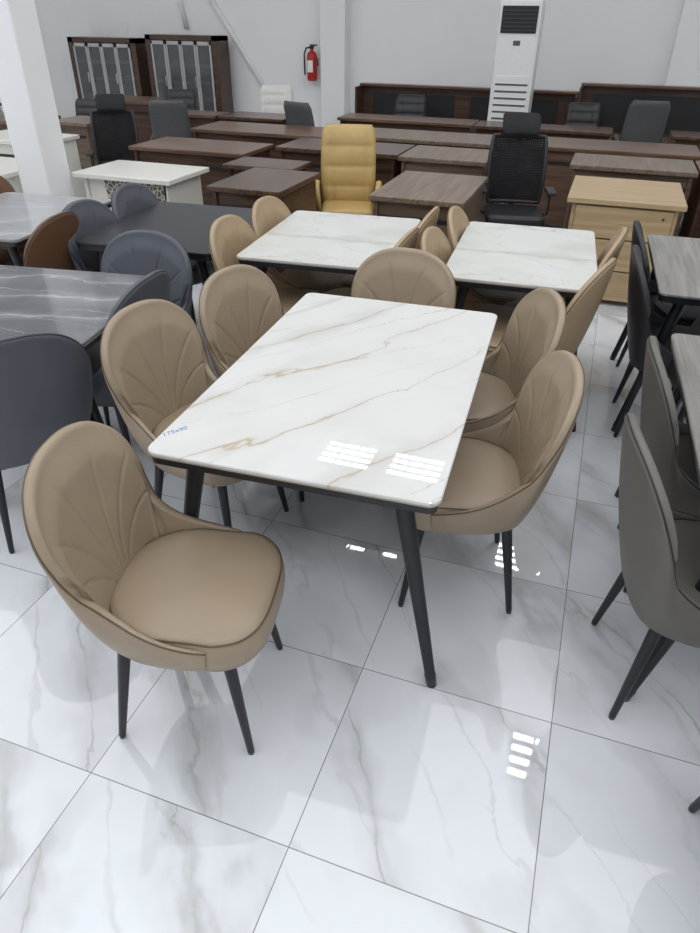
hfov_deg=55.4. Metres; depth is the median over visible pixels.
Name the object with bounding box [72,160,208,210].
office desk
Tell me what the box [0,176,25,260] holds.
dining chair
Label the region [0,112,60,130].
office desk
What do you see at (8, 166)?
office desk
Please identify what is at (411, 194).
office desk
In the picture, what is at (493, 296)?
seat cushion
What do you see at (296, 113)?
office chair
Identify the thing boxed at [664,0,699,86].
pilaster
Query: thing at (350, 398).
dining table
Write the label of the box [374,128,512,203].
office desk
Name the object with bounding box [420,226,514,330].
dining chair
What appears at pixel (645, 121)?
office chair
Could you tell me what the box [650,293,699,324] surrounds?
seat cushion
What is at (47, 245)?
dining chair
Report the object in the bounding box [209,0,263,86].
pipe
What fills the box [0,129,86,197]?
office desk
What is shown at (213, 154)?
office desk
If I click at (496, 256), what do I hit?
dining table
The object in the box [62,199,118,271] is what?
dining chair
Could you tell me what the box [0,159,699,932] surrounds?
floor
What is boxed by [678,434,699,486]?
seat cushion
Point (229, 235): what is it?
dining chair
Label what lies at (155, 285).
dining chair
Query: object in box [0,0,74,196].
column
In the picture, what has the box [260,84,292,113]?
office chair
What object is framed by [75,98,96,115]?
office chair
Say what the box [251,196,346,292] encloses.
dining chair
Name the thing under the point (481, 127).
office desk
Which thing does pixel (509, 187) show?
office chair
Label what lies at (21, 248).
seat cushion
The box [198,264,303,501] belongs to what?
dining chair
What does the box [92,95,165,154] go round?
office desk
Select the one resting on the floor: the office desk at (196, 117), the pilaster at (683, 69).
the office desk at (196, 117)
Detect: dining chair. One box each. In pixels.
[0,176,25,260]
[0,250,14,265]
[0,332,92,553]
[22,421,284,754]
[23,211,78,269]
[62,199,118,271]
[87,270,169,446]
[90,229,192,420]
[100,299,288,526]
[111,183,215,325]
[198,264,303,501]
[209,214,320,314]
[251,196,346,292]
[321,227,418,296]
[341,206,439,287]
[350,247,455,308]
[393,350,584,613]
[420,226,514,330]
[447,206,522,304]
[463,287,565,431]
[486,258,616,355]
[504,227,627,307]
[591,413,699,719]
[612,244,689,437]
[616,220,699,393]
[617,335,699,592]
[668,316,699,421]
[688,796,699,812]
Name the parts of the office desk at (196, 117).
modesty panel, panel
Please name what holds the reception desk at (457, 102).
on the floor
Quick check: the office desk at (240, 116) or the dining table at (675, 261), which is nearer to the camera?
the dining table at (675, 261)
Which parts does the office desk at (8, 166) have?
panel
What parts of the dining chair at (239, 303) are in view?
backrest, leg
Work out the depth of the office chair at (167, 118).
7.46 m
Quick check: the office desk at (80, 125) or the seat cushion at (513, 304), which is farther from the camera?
the office desk at (80, 125)
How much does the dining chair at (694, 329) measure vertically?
0.892 m
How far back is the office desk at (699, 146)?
6.75 m
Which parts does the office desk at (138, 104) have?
modesty panel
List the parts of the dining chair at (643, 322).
leg, leg, backrest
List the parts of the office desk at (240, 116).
modesty panel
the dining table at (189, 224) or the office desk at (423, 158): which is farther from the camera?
the office desk at (423, 158)
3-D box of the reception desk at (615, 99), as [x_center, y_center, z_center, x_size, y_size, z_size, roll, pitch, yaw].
[3.748,-4.187,8.472,1.790,1.110,0.570,12,35,16]
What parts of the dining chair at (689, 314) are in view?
leg, backrest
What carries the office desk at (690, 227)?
on the floor
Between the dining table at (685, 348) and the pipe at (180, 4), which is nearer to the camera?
the dining table at (685, 348)
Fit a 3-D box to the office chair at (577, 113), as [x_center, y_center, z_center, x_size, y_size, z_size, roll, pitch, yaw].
[2.847,-3.973,8.290,0.517,0.936,0.486,6,34,7]
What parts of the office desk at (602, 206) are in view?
panel, drawer, drawer, drawer, modesty panel, panel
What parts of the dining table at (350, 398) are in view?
leg, under frame, leg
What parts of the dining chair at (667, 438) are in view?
backrest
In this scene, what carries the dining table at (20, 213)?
on the floor
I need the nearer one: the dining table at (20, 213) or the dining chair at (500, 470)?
the dining chair at (500, 470)
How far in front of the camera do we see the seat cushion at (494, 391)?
2.72 m
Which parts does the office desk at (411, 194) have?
panel, modesty panel, panel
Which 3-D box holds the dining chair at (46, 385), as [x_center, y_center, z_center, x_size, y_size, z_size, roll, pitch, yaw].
[-1.264,-0.167,2.574,0.509,0.892,0.568,-22,40,-30]
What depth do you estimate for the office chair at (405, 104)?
8.79 m
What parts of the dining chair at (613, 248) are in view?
backrest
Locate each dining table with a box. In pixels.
[0,192,111,266]
[0,265,144,423]
[75,202,251,284]
[148,293,496,687]
[237,210,420,274]
[446,222,597,431]
[610,234,699,431]
[614,333,699,701]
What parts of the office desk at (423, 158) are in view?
panel, modesty panel, panel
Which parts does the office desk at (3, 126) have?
modesty panel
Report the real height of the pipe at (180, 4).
0.715 m
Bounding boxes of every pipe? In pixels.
[177,0,188,27]
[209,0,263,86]
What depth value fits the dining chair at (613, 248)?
3.37 m
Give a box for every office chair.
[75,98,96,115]
[86,94,139,166]
[148,100,191,139]
[166,89,196,109]
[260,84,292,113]
[284,100,314,126]
[316,124,381,215]
[394,94,425,116]
[480,112,556,226]
[564,102,600,126]
[612,100,670,142]
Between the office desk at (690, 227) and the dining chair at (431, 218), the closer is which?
the dining chair at (431, 218)
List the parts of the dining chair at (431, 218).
backrest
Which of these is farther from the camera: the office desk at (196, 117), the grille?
the office desk at (196, 117)
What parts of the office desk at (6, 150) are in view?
modesty panel, panel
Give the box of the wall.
[0,0,683,126]
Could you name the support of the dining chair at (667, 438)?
on the floor
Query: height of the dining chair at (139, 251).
0.892 m
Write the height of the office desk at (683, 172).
0.760 m
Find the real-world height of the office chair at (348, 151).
1.032 m
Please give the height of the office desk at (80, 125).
0.760 m
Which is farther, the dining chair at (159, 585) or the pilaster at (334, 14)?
the pilaster at (334, 14)
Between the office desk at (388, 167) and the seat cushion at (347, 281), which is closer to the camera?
the seat cushion at (347, 281)
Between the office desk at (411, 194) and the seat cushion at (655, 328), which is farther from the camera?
the office desk at (411, 194)
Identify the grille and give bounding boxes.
[500,6,538,33]
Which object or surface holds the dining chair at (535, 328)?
on the floor
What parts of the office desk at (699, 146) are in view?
panel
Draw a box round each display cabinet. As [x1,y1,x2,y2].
[67,36,152,97]
[144,34,232,112]
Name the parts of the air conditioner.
intake panel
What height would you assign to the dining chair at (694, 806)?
0.892 m
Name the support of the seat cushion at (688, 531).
on the dining chair at (660, 543)
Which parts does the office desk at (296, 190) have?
panel, modesty panel, panel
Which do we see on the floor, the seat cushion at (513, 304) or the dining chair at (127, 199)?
the dining chair at (127, 199)
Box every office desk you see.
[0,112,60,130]
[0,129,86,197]
[0,157,22,192]
[59,115,116,168]
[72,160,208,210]
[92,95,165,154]
[129,136,273,204]
[188,110,229,137]
[189,121,323,158]
[206,167,320,213]
[218,111,286,124]
[223,156,310,176]
[275,137,414,211]
[337,113,478,133]
[368,170,488,238]
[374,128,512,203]
[398,145,492,221]
[472,120,613,163]
[503,137,699,225]
[562,153,698,235]
[567,175,687,302]
[669,130,699,202]
[678,161,699,237]
[680,146,699,225]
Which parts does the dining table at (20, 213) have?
leg, under frame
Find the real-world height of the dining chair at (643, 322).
0.892 m
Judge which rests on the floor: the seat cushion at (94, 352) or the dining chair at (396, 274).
the dining chair at (396, 274)
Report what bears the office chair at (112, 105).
on the floor
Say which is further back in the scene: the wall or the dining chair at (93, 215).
the wall
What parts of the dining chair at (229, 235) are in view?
backrest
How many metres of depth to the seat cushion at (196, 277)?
4.15 m
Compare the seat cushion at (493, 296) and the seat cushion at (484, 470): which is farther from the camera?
the seat cushion at (493, 296)
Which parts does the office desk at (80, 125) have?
modesty panel, panel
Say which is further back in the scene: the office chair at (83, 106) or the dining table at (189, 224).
the office chair at (83, 106)
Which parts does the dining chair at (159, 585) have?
leg, backrest, leg, leg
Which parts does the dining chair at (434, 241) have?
backrest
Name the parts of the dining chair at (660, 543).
leg, leg, backrest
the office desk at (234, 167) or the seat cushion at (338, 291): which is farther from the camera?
the office desk at (234, 167)
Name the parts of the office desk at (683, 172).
panel, modesty panel, panel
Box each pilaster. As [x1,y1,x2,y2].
[320,0,349,126]
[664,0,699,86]
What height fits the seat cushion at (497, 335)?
0.122 m
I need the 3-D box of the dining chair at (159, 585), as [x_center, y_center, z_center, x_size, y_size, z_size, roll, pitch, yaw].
[-0.475,0.328,1.852,0.568,0.892,0.509,5,34,6]
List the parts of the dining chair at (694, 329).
leg, backrest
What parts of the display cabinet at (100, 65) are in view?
door, glass pane, door, glass pane, door, glass pane, door, glass pane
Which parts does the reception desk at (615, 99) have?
panel, inset panel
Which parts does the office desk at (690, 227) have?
modesty panel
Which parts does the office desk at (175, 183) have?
panel, modesty panel, lace panel, panel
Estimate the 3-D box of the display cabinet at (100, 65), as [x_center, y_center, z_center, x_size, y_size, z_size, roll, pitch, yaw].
[-4.072,-6.548,11.520,1.320,1.450,0.420,12,35,16]
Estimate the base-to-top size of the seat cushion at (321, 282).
0.122 m
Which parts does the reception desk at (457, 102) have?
panel, inset panel, inset panel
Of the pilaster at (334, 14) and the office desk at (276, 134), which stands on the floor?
the office desk at (276, 134)
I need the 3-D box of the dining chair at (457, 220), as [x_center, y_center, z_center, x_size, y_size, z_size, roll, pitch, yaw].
[0.816,-1.019,3.887,0.568,0.892,0.509,10,35,14]
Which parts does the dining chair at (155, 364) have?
leg, backrest, leg, leg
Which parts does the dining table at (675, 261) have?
leg, leg, under frame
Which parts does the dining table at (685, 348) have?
leg, leg, under frame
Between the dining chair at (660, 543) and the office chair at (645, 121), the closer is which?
the dining chair at (660, 543)
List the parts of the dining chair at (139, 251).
backrest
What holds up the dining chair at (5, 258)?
on the floor
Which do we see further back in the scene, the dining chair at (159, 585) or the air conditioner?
the air conditioner
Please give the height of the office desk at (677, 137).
0.760 m
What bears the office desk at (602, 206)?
on the floor
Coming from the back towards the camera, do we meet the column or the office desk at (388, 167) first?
the office desk at (388, 167)
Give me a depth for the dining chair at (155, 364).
2.47 m
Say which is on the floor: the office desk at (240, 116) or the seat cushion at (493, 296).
the office desk at (240, 116)
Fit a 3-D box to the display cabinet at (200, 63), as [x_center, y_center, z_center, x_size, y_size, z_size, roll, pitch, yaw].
[-2.647,-6.281,11.098,1.300,1.510,0.420,12,35,16]
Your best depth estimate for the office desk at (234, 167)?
5.48 m
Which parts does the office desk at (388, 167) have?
modesty panel, panel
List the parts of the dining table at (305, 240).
leg, under frame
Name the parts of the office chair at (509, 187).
armrest post, armrest, seat, frame, armrest post, armrest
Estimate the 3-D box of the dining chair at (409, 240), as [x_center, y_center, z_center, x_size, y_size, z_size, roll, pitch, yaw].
[0.052,-0.857,3.629,0.569,0.892,0.509,13,36,17]
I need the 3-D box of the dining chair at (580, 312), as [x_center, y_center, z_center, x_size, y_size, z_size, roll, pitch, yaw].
[0.908,-0.609,3.278,0.569,0.892,0.509,21,39,27]
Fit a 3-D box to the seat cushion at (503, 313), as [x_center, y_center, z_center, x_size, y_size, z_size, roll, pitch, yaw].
[0.685,-0.735,3.499,0.452,0.122,0.456,12,35,16]
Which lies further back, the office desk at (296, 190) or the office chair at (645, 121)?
the office chair at (645, 121)
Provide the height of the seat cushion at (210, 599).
0.122 m
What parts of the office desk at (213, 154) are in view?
panel, modesty panel, panel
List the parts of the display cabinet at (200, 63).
door, glass pane, door, glass pane, door, glass pane, door, glass pane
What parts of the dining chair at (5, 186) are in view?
backrest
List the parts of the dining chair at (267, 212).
backrest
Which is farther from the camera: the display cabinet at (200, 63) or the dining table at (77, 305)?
the display cabinet at (200, 63)
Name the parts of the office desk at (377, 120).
modesty panel, panel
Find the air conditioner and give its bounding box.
[487,0,545,121]
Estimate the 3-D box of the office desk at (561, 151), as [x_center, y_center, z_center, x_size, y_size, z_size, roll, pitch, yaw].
[2.472,-2.836,6.745,1.750,0.760,0.700,12,35,16]
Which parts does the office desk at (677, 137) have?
modesty panel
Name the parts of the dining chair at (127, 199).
backrest, leg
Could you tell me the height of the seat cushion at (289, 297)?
0.122 m
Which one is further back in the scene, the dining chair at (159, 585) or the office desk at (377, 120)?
the office desk at (377, 120)
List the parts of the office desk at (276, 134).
modesty panel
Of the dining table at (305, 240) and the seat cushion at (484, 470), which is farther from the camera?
the dining table at (305, 240)
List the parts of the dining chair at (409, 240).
backrest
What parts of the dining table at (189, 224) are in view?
leg, under frame, leg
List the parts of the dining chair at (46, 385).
leg, backrest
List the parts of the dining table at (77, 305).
under frame, leg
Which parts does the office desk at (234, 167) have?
panel, modesty panel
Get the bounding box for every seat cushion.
[0,244,25,260]
[87,342,100,374]
[110,529,284,671]
[153,402,242,485]
[190,260,215,284]
[276,288,320,314]
[280,269,346,292]
[322,288,350,296]
[341,274,354,287]
[393,438,520,531]
[462,302,514,330]
[466,372,514,421]
[474,288,522,303]
[486,319,509,355]
[504,293,564,307]
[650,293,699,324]
[650,324,689,351]
[674,520,699,604]
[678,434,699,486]
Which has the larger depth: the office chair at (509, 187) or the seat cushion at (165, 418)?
the office chair at (509, 187)
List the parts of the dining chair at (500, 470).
leg, leg, leg, backrest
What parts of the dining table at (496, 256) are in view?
leg, under frame, leg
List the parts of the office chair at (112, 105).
armrest, armrest post, frame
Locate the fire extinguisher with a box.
[303,44,317,80]
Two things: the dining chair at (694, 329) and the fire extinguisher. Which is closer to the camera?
the dining chair at (694, 329)
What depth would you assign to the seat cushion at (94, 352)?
2.99 m
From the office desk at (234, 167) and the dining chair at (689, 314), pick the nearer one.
the dining chair at (689, 314)
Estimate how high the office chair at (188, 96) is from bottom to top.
0.936 m

